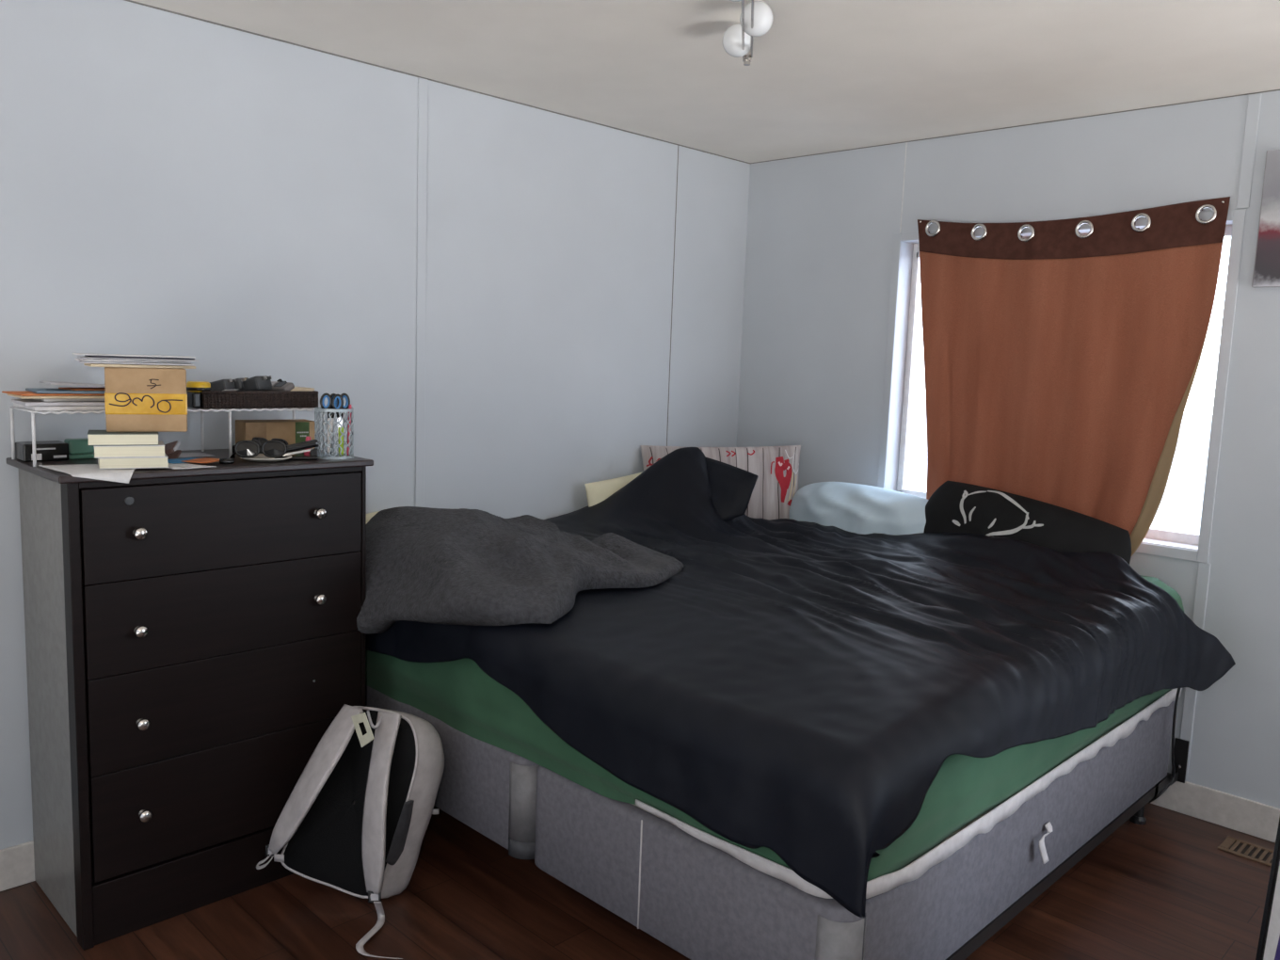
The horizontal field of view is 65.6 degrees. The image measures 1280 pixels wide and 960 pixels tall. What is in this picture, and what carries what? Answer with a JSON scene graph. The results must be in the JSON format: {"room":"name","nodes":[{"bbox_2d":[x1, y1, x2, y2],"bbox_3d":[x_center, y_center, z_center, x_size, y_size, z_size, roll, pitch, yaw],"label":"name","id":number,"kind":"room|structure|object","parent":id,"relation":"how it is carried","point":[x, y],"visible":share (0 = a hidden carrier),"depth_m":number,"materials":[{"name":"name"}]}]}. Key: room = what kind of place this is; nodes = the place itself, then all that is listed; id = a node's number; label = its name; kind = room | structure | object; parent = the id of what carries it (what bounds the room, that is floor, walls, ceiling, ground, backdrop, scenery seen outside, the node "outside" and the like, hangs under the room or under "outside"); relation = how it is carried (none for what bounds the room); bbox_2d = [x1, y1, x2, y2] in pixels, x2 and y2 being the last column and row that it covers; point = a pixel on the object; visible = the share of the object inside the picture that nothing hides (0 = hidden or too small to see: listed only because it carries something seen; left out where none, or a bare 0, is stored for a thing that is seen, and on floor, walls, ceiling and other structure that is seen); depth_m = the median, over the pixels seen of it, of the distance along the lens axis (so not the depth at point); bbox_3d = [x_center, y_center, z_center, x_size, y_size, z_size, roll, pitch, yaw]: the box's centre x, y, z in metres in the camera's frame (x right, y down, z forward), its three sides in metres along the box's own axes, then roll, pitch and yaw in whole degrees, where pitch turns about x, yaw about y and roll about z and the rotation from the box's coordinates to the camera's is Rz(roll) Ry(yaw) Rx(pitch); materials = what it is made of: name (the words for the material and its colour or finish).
{"room":"bedroom","nodes":[
{"label":"bedroom","id":0,"kind":"room"},
{"bbox_2d":[0,0,750,849],"bbox_3d":[-1.407,-0.114,2.919,0.120,2.400,5.200,9,10,44],"label":"wall","id":1,"kind":"structure","parent":0,"point":[243,204],"depth_m":3.20,"materials":[{"name":"paint"}]},
{"bbox_2d":[0,840,34,891],"bbox_3d":[-1.405,1.027,3.009,0.012,0.115,5.188,9,10,44],"label":"baseboard","id":2,"kind":"structure","parent":1,"relation":"attached to","point":[17,862],"depth_m":2.71,"materials":[{"name":"white wood"}]},
{"bbox_2d":[415,77,428,507],"bbox_3d":[-0.767,-0.214,3.466,0.006,2.281,0.038,9,10,44],"label":"trim","id":3,"kind":"structure","parent":1,"relation":"attached to","point":[423,84],"depth_m":3.41,"materials":[{"name":"paint"}]},
{"bbox_2d":[124,0,750,163],"bbox_3d":[-1.320,-1.295,2.730,0.003,0.004,5.200,9,10,44],"label":"trim","id":4,"kind":"structure","parent":1,"relation":"attached to","point":[124,0],"depth_m":3.25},
{"bbox_2d":[666,144,678,446],"bbox_3d":[0.123,-0.293,4.366,0.001,2.281,0.004,9,10,44],"label":"trim","id":5,"kind":"structure","parent":1,"relation":"attached to","point":[678,145],"depth_m":4.30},
{"bbox_2d":[0,802,1275,959],"bbox_3d":[0.224,1.376,1.537,4.750,0.100,5.350,9,10,44],"label":"floor","id":6,"kind":"structure","parent":0,"point":[1162,888],"depth_m":2.67,"materials":[{"name":"brown wood"}]},
{"bbox_2d":[6,448,373,950],"bbox_3d":[-1.220,0.519,2.776,0.468,1.193,0.807,9,10,44],"label":"dresser","id":7,"kind":"object","parent":6,"relation":"on","point":[193,638],"depth_m":2.56,"materials":[{"name":"brown wood"}]},
{"bbox_2d":[15,440,68,462],"bbox_3d":[-1.540,-0.074,2.558,0.081,0.045,0.104,9,10,44],"label":"box","id":8,"kind":"object","parent":7,"relation":"on","point":[48,450],"visible":0.95,"depth_m":2.53,"materials":[{"name":"black"}]},
{"bbox_2d":[64,437,94,459],"bbox_3d":[-1.488,-0.084,2.633,0.080,0.050,0.070,9,10,44],"label":"tape dispenser","id":9,"kind":"object","parent":7,"relation":"on","point":[78,448],"visible":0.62,"depth_m":2.61,"materials":[{"name":"green plastic"}]},
{"bbox_2d":[38,464,135,483],"bbox_3d":[-1.318,-0.014,2.398,0.226,0.027,0.208,-2,8,-32],"label":"paper sheet","id":10,"kind":"object","parent":7,"relation":"on","point":[84,471],"visible":0.74,"depth_m":2.36,"materials":[{"name":"white paper"}]},
{"bbox_2d":[97,453,168,469],"bbox_3d":[-1.259,-0.049,2.465,0.150,0.027,0.120,-2,8,-30],"label":"book","id":11,"kind":"object","parent":10,"relation":"on","point":[104,463],"visible":0.7,"depth_m":2.41,"materials":[{"name":"white paper"}]},
{"bbox_2d":[94,441,165,458],"bbox_3d":[-1.263,-0.076,2.457,0.154,0.028,0.120,-2,8,-28],"label":"book","id":12,"kind":"object","parent":11,"relation":"on","point":[113,451],"visible":0.8,"depth_m":2.41,"materials":[{"name":"beige paper"}]},
{"bbox_2d":[87,430,159,446],"bbox_3d":[-1.273,-0.105,2.447,0.152,0.028,0.120,-2,8,-28],"label":"book","id":13,"kind":"object","parent":12,"relation":"on","point":[96,438],"visible":0.88,"depth_m":2.40,"materials":[{"name":"beige paper"}]},
{"bbox_2d":[104,367,187,431],"bbox_3d":[-1.236,-0.202,2.486,0.182,0.157,0.093,-2,8,-28],"label":"cardboard box","id":14,"kind":"object","parent":13,"relation":"on","point":[136,399],"visible":0.97,"depth_m":2.44,"materials":[{"name":"brown cardboard"}]},
{"bbox_2d":[83,363,195,368],"bbox_3d":[-1.249,-0.286,2.484,0.235,0.007,0.115,-3,9,-36],"label":"envelope","id":15,"kind":"object","parent":14,"relation":"on","point":[86,364],"visible":0.83,"depth_m":2.44,"materials":[{"name":"paper"}]},
{"bbox_2d":[79,360,194,366],"bbox_3d":[-1.253,-0.291,2.474,0.250,0.004,0.120,-2,8,-30],"label":"envelope","id":16,"kind":"object","parent":15,"relation":"on","point":[80,361],"visible":0.9,"depth_m":2.43,"materials":[{"name":"grey paper"}]},
{"bbox_2d":[75,358,190,363],"bbox_3d":[-1.262,-0.297,2.474,0.240,0.004,0.110,-3,9,-38],"label":"envelope","id":17,"kind":"object","parent":16,"relation":"on","point":[84,360],"visible":0.9,"depth_m":2.43,"materials":[{"name":"white paper"}]},
{"bbox_2d":[77,356,198,361],"bbox_3d":[-1.253,-0.302,2.479,0.260,0.003,0.120,-2,8,-33],"label":"letter","id":18,"kind":"object","parent":17,"relation":"on","point":[77,357],"visible":0.96,"depth_m":2.43,"materials":[{"name":"grey paper"}]},
{"bbox_2d":[84,354,194,359],"bbox_3d":[-1.246,-0.306,2.478,0.230,0.003,0.105,-3,9,-37],"label":"leaflet","id":19,"kind":"object","parent":18,"relation":"on","point":[85,355],"visible":0.98,"depth_m":2.44,"materials":[{"name":"grey paper"}]},
{"bbox_2d":[72,352,195,358],"bbox_3d":[-1.259,-0.310,2.474,0.265,0.003,0.115,-2,8,-32],"label":"letter","id":20,"kind":"object","parent":19,"relation":"on","point":[90,354],"visible":1,"depth_m":2.44,"materials":[{"name":"white paper"}]},
{"bbox_2d":[9,405,325,466],"bbox_3d":[-1.270,-0.134,2.742,0.206,0.137,0.767,9,10,44],"label":"wire shelf rack","id":21,"kind":"object","parent":7,"relation":"on","point":[43,412],"visible":0.47,"depth_m":2.65,"materials":[{"name":"white metal"}]},
{"bbox_2d":[13,402,105,411],"bbox_3d":[-1.448,-0.190,2.551,0.170,0.010,0.240,9,10,42],"label":"paper stack","id":22,"kind":"object","parent":21,"relation":"on","point":[37,408],"visible":0.5,"depth_m":2.47,"materials":[{"name":"white paper"}]},
{"bbox_2d":[10,399,104,406],"bbox_3d":[-1.458,-0.199,2.539,0.230,0.009,0.170,-4,10,-42],"label":"paper stack","id":23,"kind":"object","parent":22,"relation":"on","point":[24,402],"visible":0.51,"depth_m":2.46,"materials":[{"name":"white paper"}]},
{"bbox_2d":[31,398,104,401],"bbox_3d":[-1.437,-0.210,2.560,0.120,0.007,0.220,8,9,41],"label":"envelope","id":24,"kind":"object","parent":23,"relation":"on","point":[57,399],"visible":0.29,"depth_m":2.48,"materials":[{"name":"white paper"}]},
{"bbox_2d":[7,393,104,399],"bbox_3d":[-1.461,-0.215,2.534,0.235,0.006,0.160,-4,10,-43],"label":"envelope","id":25,"kind":"object","parent":24,"relation":"on","point":[14,395],"visible":0.44,"depth_m":2.46,"materials":[{"name":"paper"}]},
{"bbox_2d":[1,391,104,396],"bbox_3d":[-1.471,-0.220,2.523,0.150,0.004,0.220,8,9,41],"label":"folder","id":26,"kind":"object","parent":25,"relation":"on","point":[23,393],"visible":0.5,"depth_m":2.46,"materials":[{"name":"orange paper"}]},
{"bbox_2d":[25,387,105,393],"bbox_3d":[-1.446,-0.228,2.547,0.200,0.006,0.150,-4,9,-41],"label":"folder","id":27,"kind":"object","parent":26,"relation":"on","point":[37,391],"visible":0.52,"depth_m":2.49,"materials":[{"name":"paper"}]},
{"bbox_2d":[58,387,105,390],"bbox_3d":[-1.408,-0.237,2.585,0.100,0.003,0.160,8,9,38],"label":"leaflet","id":28,"kind":"object","parent":27,"relation":"on","point":[72,389],"visible":0.51,"depth_m":2.53,"materials":[{"name":"orange paper"}]},
{"bbox_2d":[39,381,104,387],"bbox_3d":[-1.420,-0.246,2.568,0.210,0.015,0.120,-4,9,-42],"label":"envelope","id":29,"kind":"object","parent":28,"relation":"on","point":[45,382],"visible":0.56,"depth_m":2.51,"materials":[{"name":"grey paper"}]},
{"bbox_2d":[186,390,318,408],"bbox_3d":[-1.122,-0.236,2.866,0.160,0.049,0.334,9,10,44],"label":"woven tray","id":30,"kind":"object","parent":21,"relation":"on","point":[211,399],"visible":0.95,"depth_m":2.80,"materials":[{"name":"wicker"}]},
{"bbox_2d":[186,381,211,408],"bbox_3d":[-1.209,-0.234,2.720,0.066,0.071,0.066,8,9,38],"label":"tape measure","id":31,"kind":"object","parent":30,"relation":"on","point":[194,389],"visible":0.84,"depth_m":2.69,"materials":[{"name":"yellow plastic"}]},
{"bbox_2d":[208,378,235,390],"bbox_3d":[-1.188,-0.266,2.826,0.084,0.048,0.054,4,7,16],"label":"power adapter","id":32,"kind":"object","parent":30,"relation":"in","point":[222,384],"visible":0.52,"depth_m":2.80,"materials":[{"name":"grey plastic"}]},
{"bbox_2d":[234,377,248,390],"bbox_3d":[-1.171,-0.272,2.865,0.082,0.052,0.054,2,7,-1],"label":"power adapter","id":33,"kind":"object","parent":30,"relation":"in","point":[238,383],"visible":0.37,"depth_m":2.84,"materials":[{"name":"grey plastic"}]},
{"bbox_2d":[240,375,271,390],"bbox_3d":[-1.113,-0.274,2.883,0.104,0.063,0.073,5,8,21],"label":"power adapter","id":34,"kind":"object","parent":30,"relation":"in","point":[258,382],"visible":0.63,"depth_m":2.85,"materials":[{"name":"grey plastic"}]},
{"bbox_2d":[270,381,294,391],"bbox_3d":[-1.067,-0.272,2.908,0.120,0.032,0.039,6,8,27],"label":"cordless phone","id":35,"kind":"object","parent":30,"relation":"in","point":[277,386],"visible":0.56,"depth_m":2.88,"materials":[{"name":"grey plastic"}]},
{"bbox_2d":[289,386,314,391],"bbox_3d":[-1.040,-0.269,2.945,0.110,0.012,0.100,8,9,40],"label":"paper stack","id":36,"kind":"object","parent":30,"relation":"in","point":[296,389],"visible":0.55,"depth_m":2.92,"materials":[{"name":"white paper"}]},
{"bbox_2d":[164,440,181,459],"bbox_3d":[-1.292,-0.076,2.665,0.101,0.057,0.075,1,7,-12],"label":"wallet","id":37,"kind":"object","parent":7,"relation":"on","point":[170,449],"visible":0.41,"depth_m":2.66,"materials":[{"name":"brown leather"}]},
{"bbox_2d":[167,457,201,463],"bbox_3d":[-1.202,-0.052,2.620,0.083,0.003,0.133,7,9,35],"label":"card","id":38,"kind":"object","parent":7,"relation":"on","point":[172,460],"visible":0.59,"depth_m":2.62,"materials":[{"name":"paper"}]},
{"bbox_2d":[167,463,214,469],"bbox_3d":[-1.190,-0.039,2.541,0.194,0.002,0.104,7,8,33],"label":"paper sheet","id":39,"kind":"object","parent":7,"relation":"on","point":[175,466],"visible":0.62,"depth_m":2.52,"materials":[{"name":"white paper"}]},
{"bbox_2d":[178,452,215,457],"bbox_3d":[-1.283,-0.068,2.751,0.100,0.002,0.170,9,10,44],"label":"paper sheet","id":40,"kind":"object","parent":7,"relation":"on","point":[183,455],"visible":0.41,"depth_m":2.78,"materials":[{"name":"grey paper"}]},
{"bbox_2d":[181,457,219,463],"bbox_3d":[-1.141,-0.052,2.611,0.078,0.003,0.104,4,7,14],"label":"card","id":41,"kind":"object","parent":7,"relation":"on","point":[205,459],"visible":0.95,"depth_m":2.60,"materials":[{"name":"paper"}]},
{"bbox_2d":[239,453,292,462],"bbox_3d":[-1.024,-0.060,2.721,0.136,0.011,0.136,9,10,44],"label":"dish","id":42,"kind":"object","parent":7,"relation":"on","point":[261,457],"visible":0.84,"depth_m":2.68,"materials":[{"name":"grey ceramic"}]},
{"bbox_2d":[232,440,287,458],"bbox_3d":[-1.052,-0.077,2.737,0.140,0.076,0.138,-2,8,-27],"label":"sunglasses","id":43,"kind":"object","parent":42,"relation":"in","point":[246,449],"visible":0.94,"depth_m":2.68,"materials":[{"name":"black plastic"}]},
{"bbox_2d":[235,418,315,447],"bbox_3d":[-1.091,-0.133,2.978,0.210,0.090,0.102,-4,9,-38],"label":"box","id":44,"kind":"object","parent":7,"relation":"on","point":[293,431],"visible":0.7,"depth_m":2.94,"materials":[{"name":"cardboard"}]},
{"bbox_2d":[273,439,319,460],"bbox_3d":[-0.959,-0.086,2.773,0.117,0.056,0.036,-1,8,-21],"label":"stapler","id":45,"kind":"object","parent":7,"relation":"on","point":[299,447],"visible":0.7,"depth_m":2.77,"materials":[{"name":"black plastic"}]},
{"bbox_2d":[304,436,311,455],"bbox_3d":[-0.949,-0.094,2.833,0.022,0.061,0.016,3,7,6],"label":"highlighter","id":46,"kind":"object","parent":7,"relation":"on","point":[307,438],"visible":0.35,"depth_m":2.83,"materials":[{"name":"pink plastic"}]},
{"bbox_2d":[314,406,353,459],"bbox_3d":[-0.878,-0.135,2.852,0.108,0.143,0.108,9,10,44],"label":"pen cup","id":47,"kind":"object","parent":7,"relation":"on","point":[327,456],"visible":0.91,"depth_m":2.82,"materials":[{"name":"silver metal"}]},
{"bbox_2d":[320,392,343,452],"bbox_3d":[-0.878,-0.160,2.830,0.064,0.176,0.009,-1,8,-22],"label":"scissors","id":48,"kind":"object","parent":47,"relation":"in","point":[330,401],"visible":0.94,"depth_m":2.82,"materials":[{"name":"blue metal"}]},
{"bbox_2d":[330,392,350,441],"bbox_3d":[-0.864,-0.162,2.857,0.064,0.175,0.008,-6,10,-38],"label":"scissors","id":49,"kind":"object","parent":47,"relation":"in","point":[344,394],"visible":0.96,"depth_m":2.85,"materials":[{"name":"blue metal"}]},
{"bbox_2d":[337,427,343,456],"bbox_3d":[-0.854,-0.109,2.837,0.015,0.085,0.015,9,10,44],"label":"pen","id":50,"kind":"object","parent":47,"relation":"in","point":[342,429],"visible":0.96,"depth_m":2.83,"materials":[{"name":"plastic"}]},
{"bbox_2d":[346,404,351,455],"bbox_3d":[-0.841,-0.144,2.871,0.009,0.148,0.015,9,10,44],"label":"pen","id":51,"kind":"object","parent":47,"relation":"in","point":[349,406],"visible":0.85,"depth_m":2.87,"materials":[{"name":"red plastic"}]},
{"bbox_2d":[256,704,444,959],"bbox_3d":[-0.722,0.870,2.672,0.542,0.548,0.373,7,8,33],"label":"backpack","id":52,"kind":"object","parent":6,"relation":"on","point":[355,821],"visible":1,"depth_m":2.65,"materials":[{"name":"grey fabric"}]},
{"bbox_2d":[945,737,1189,959],"bbox_3d":[0.501,0.971,3.433,1.991,0.260,1.905,9,10,44],"label":"frame","id":53,"kind":"object","parent":6,"relation":"on","point":[1134,812],"visible":0.23,"depth_m":2.84,"materials":[{"name":"black metal"}]},
{"bbox_2d":[365,685,538,859],"bbox_3d":[0.063,0.768,3.696,0.976,0.284,2.033,9,10,44],"label":"box spring","id":54,"kind":"object","parent":53,"relation":"on","point":[489,789],"visible":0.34,"depth_m":2.76,"materials":[{"name":"grey fabric"}]},
{"bbox_2d":[365,575,1183,898],"bbox_3d":[0.426,0.494,3.311,2.007,0.419,2.072,9,10,44],"label":"mattress","id":55,"kind":"object","parent":54,"relation":"on","point":[459,694],"visible":0.09,"depth_m":2.48,"materials":[{"name":"green fabric"}]},
{"bbox_2d":[366,511,379,523],"bbox_3d":[-0.875,0.210,3.296,0.511,0.220,0.152,-4,9,-39],"label":"pillow","id":56,"kind":"object","parent":55,"relation":"on","point":[369,516],"visible":0.02,"depth_m":3.26,"materials":[{"name":"beige fabric"}]},
{"bbox_2d":[584,471,642,507],"bbox_3d":[-0.029,0.102,4.154,0.112,0.310,0.542,8,9,41],"label":"pillow","id":57,"kind":"object","parent":55,"relation":"on","point":[597,492],"visible":0.2,"depth_m":4.00,"materials":[{"name":"beige fabric"}]},
{"bbox_2d":[640,445,800,519],"bbox_3d":[0.355,0.034,4.294,0.721,0.384,0.147,2,7,-4],"label":"cushion","id":58,"kind":"object","parent":55,"relation":"on","point":[776,468],"visible":0.44,"depth_m":4.27,"materials":[{"name":"white fabric"}]},
{"bbox_2d":[365,447,1235,917],"bbox_3d":[0.430,0.308,3.148,2.168,0.648,2.010,9,10,44],"label":"duvet","id":59,"kind":"object","parent":55,"relation":"on","point":[799,691],"visible":0.81,"depth_m":2.49,"materials":[{"name":"black fabric"}]},
{"bbox_2d":[356,506,683,633],"bbox_3d":[-0.434,0.267,3.138,0.938,0.344,0.939,6,8,32],"label":"fleece blanket","id":60,"kind":"object","parent":59,"relation":"on","point":[426,565],"visible":0.91,"depth_m":2.88,"materials":[{"name":"grey fabric"}]},
{"bbox_2d":[788,481,927,535],"bbox_3d":[0.949,0.172,4.077,0.275,0.292,0.823,-5,10,-44],"label":"pillow","id":61,"kind":"object","parent":55,"relation":"on","point":[863,509],"visible":0.47,"depth_m":4.00,"materials":[{"name":"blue fabric"}]},
{"bbox_2d":[923,480,1131,564],"bbox_3d":[1.365,0.216,3.596,0.206,0.350,0.779,-4,9,-41],"label":"pillow","id":62,"kind":"object","parent":55,"relation":"on","point":[954,506],"visible":0.59,"depth_m":3.54,"materials":[{"name":"black fabric"}]},
{"bbox_2d":[952,490,1043,536],"bbox_3d":[1.302,0.132,3.598,0.342,0.186,0.046,20,-5,45],"label":"print","id":63,"kind":"object","parent":62,"relation":"attached to","point":[990,513],"depth_m":3.60},
{"bbox_2d":[534,700,1174,959],"bbox_3d":[0.774,0.880,2.999,1.017,0.284,2.033,9,10,44],"label":"box spring","id":64,"kind":"object","parent":53,"relation":"on","point":[700,901],"visible":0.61,"depth_m":2.33,"materials":[{"name":"grey fabric"}]},
{"bbox_2d":[1148,688,1180,802],"bbox_3d":[1.748,0.873,3.289,0.073,0.455,0.076,5,8,21],"label":"lead","id":65,"kind":"object","parent":53,"relation":"hanging from","point":[1169,784],"visible":0.93,"depth_m":3.28,"materials":[{"name":"black plastic"}]},
{"bbox_2d":[1217,835,1274,866],"bbox_3d":[1.999,1.192,3.119,0.300,0.006,0.120,9,10,44],"label":"floor vent","id":66,"kind":"object","parent":6,"relation":"in","point":[1239,847],"visible":0.91,"depth_m":3.17,"materials":[{"name":"brown metal"}]},
{"bbox_2d":[1255,816,1279,959],"bbox_3d":[1.223,0.893,1.588,0.058,0.919,0.600,1,7,-9],"label":"framed poster","id":67,"kind":"object","parent":6,"relation":"on","point":[1269,942],"visible":1,"depth_m":1.86,"materials":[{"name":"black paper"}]},
{"bbox_2d":[130,0,1279,162],"bbox_3d":[0.314,-1.103,1.231,4.750,0.100,5.350,9,10,44],"label":"ceiling","id":68,"kind":"structure","parent":0,"point":[826,75],"depth_m":2.95,"materials":[{"name":"paint"}]},
{"bbox_2d":[722,0,773,65],"bbox_3d":[0.254,-1.142,2.347,0.132,0.100,0.762,3,7,6],"label":"ceiling light","id":69,"kind":"object","parent":68,"relation":"attached to","point":[757,17],"visible":1,"depth_m":2.49,"materials":[{"name":"white glass"}]},
{"bbox_2d":[722,23,750,57],"bbox_3d":[0.263,-1.182,2.670,0.083,0.083,0.083,9,10,44],"label":"bulb","id":70,"kind":"object","parent":69,"relation":"attached to","point":[732,44],"depth_m":2.64,"materials":[{"name":"white glass"}]},
{"bbox_2d":[739,0,773,36],"bbox_3d":[0.293,-1.159,2.496,0.083,0.083,0.083,9,10,44],"label":"bulb","id":71,"kind":"object","parent":69,"relation":"attached to","point":[763,17],"depth_m":2.47,"materials":[{"name":"white glass"}]},
{"bbox_2d":[736,90,1279,808],"bbox_3d":[2.104,-0.022,3.212,4.720,2.400,0.140,9,10,44],"label":"wall","id":72,"kind":"structure","parent":0,"point":[822,229],"depth_m":3.66,"materials":[{"name":"paint"}]},
{"bbox_2d":[899,142,907,232],"bbox_3d":[1.071,-1.188,4.036,0.004,0.356,0.001,9,10,44],"label":"trim","id":73,"kind":"structure","parent":72,"relation":"attached to","point":[906,142],"depth_m":4.04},
{"bbox_2d":[750,89,1279,163],"bbox_3d":[2.141,-1.200,2.972,4.597,0.003,0.002,9,10,44],"label":"trim","id":74,"kind":"structure","parent":72,"relation":"attached to","point":[1274,89],"depth_m":3.63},
{"bbox_2d":[877,208,1246,562],"bbox_3d":[1.522,-0.371,3.750,1.272,1.160,0.143,9,10,44],"label":"window","id":75,"kind":"structure","parent":72,"relation":"in","point":[1196,546],"depth_m":3.46,"materials":[{"name":"paint"}]},
{"bbox_2d":[917,196,1230,555],"bbox_3d":[1.469,-0.310,3.647,1.110,1.344,0.035,9,10,44],"label":"curtain","id":76,"kind":"object","parent":75,"relation":"hanging from","point":[1061,363],"visible":0.85,"depth_m":3.57,"materials":[{"name":"brown fabric"}]},
{"bbox_2d":[1150,781,1279,842],"bbox_3d":[2.052,1.122,3.256,4.600,0.115,0.012,9,10,44],"label":"baseboard","id":77,"kind":"structure","parent":72,"relation":"attached to","point":[1240,814],"depth_m":3.34,"materials":[{"name":"white wood"}]},
{"bbox_2d":[1179,93,1262,781],"bbox_3d":[1.912,-0.095,3.293,0.038,2.281,0.006,9,10,44],"label":"trim","id":78,"kind":"structure","parent":72,"relation":"attached to","point":[1252,120],"depth_m":3.21,"materials":[{"name":"paint"}]},
{"bbox_2d":[1251,149,1279,287],"bbox_3d":[2.150,-0.799,2.980,0.503,0.420,0.028,9,10,44],"label":"print","id":79,"kind":"object","parent":72,"relation":"attached to","point":[1267,260],"visible":1,"depth_m":3.13},
{"label":"outside","id":80,"kind":"structure","parent":0,"visible":0},
{"bbox_2d":[905,400,1212,533],"bbox_3d":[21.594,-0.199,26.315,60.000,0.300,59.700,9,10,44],"label":"window pane","id":81,"kind":"structure","parent":80,"point":[1181,504],"depth_m":21.79,"materials":[{"name":"white glass"}]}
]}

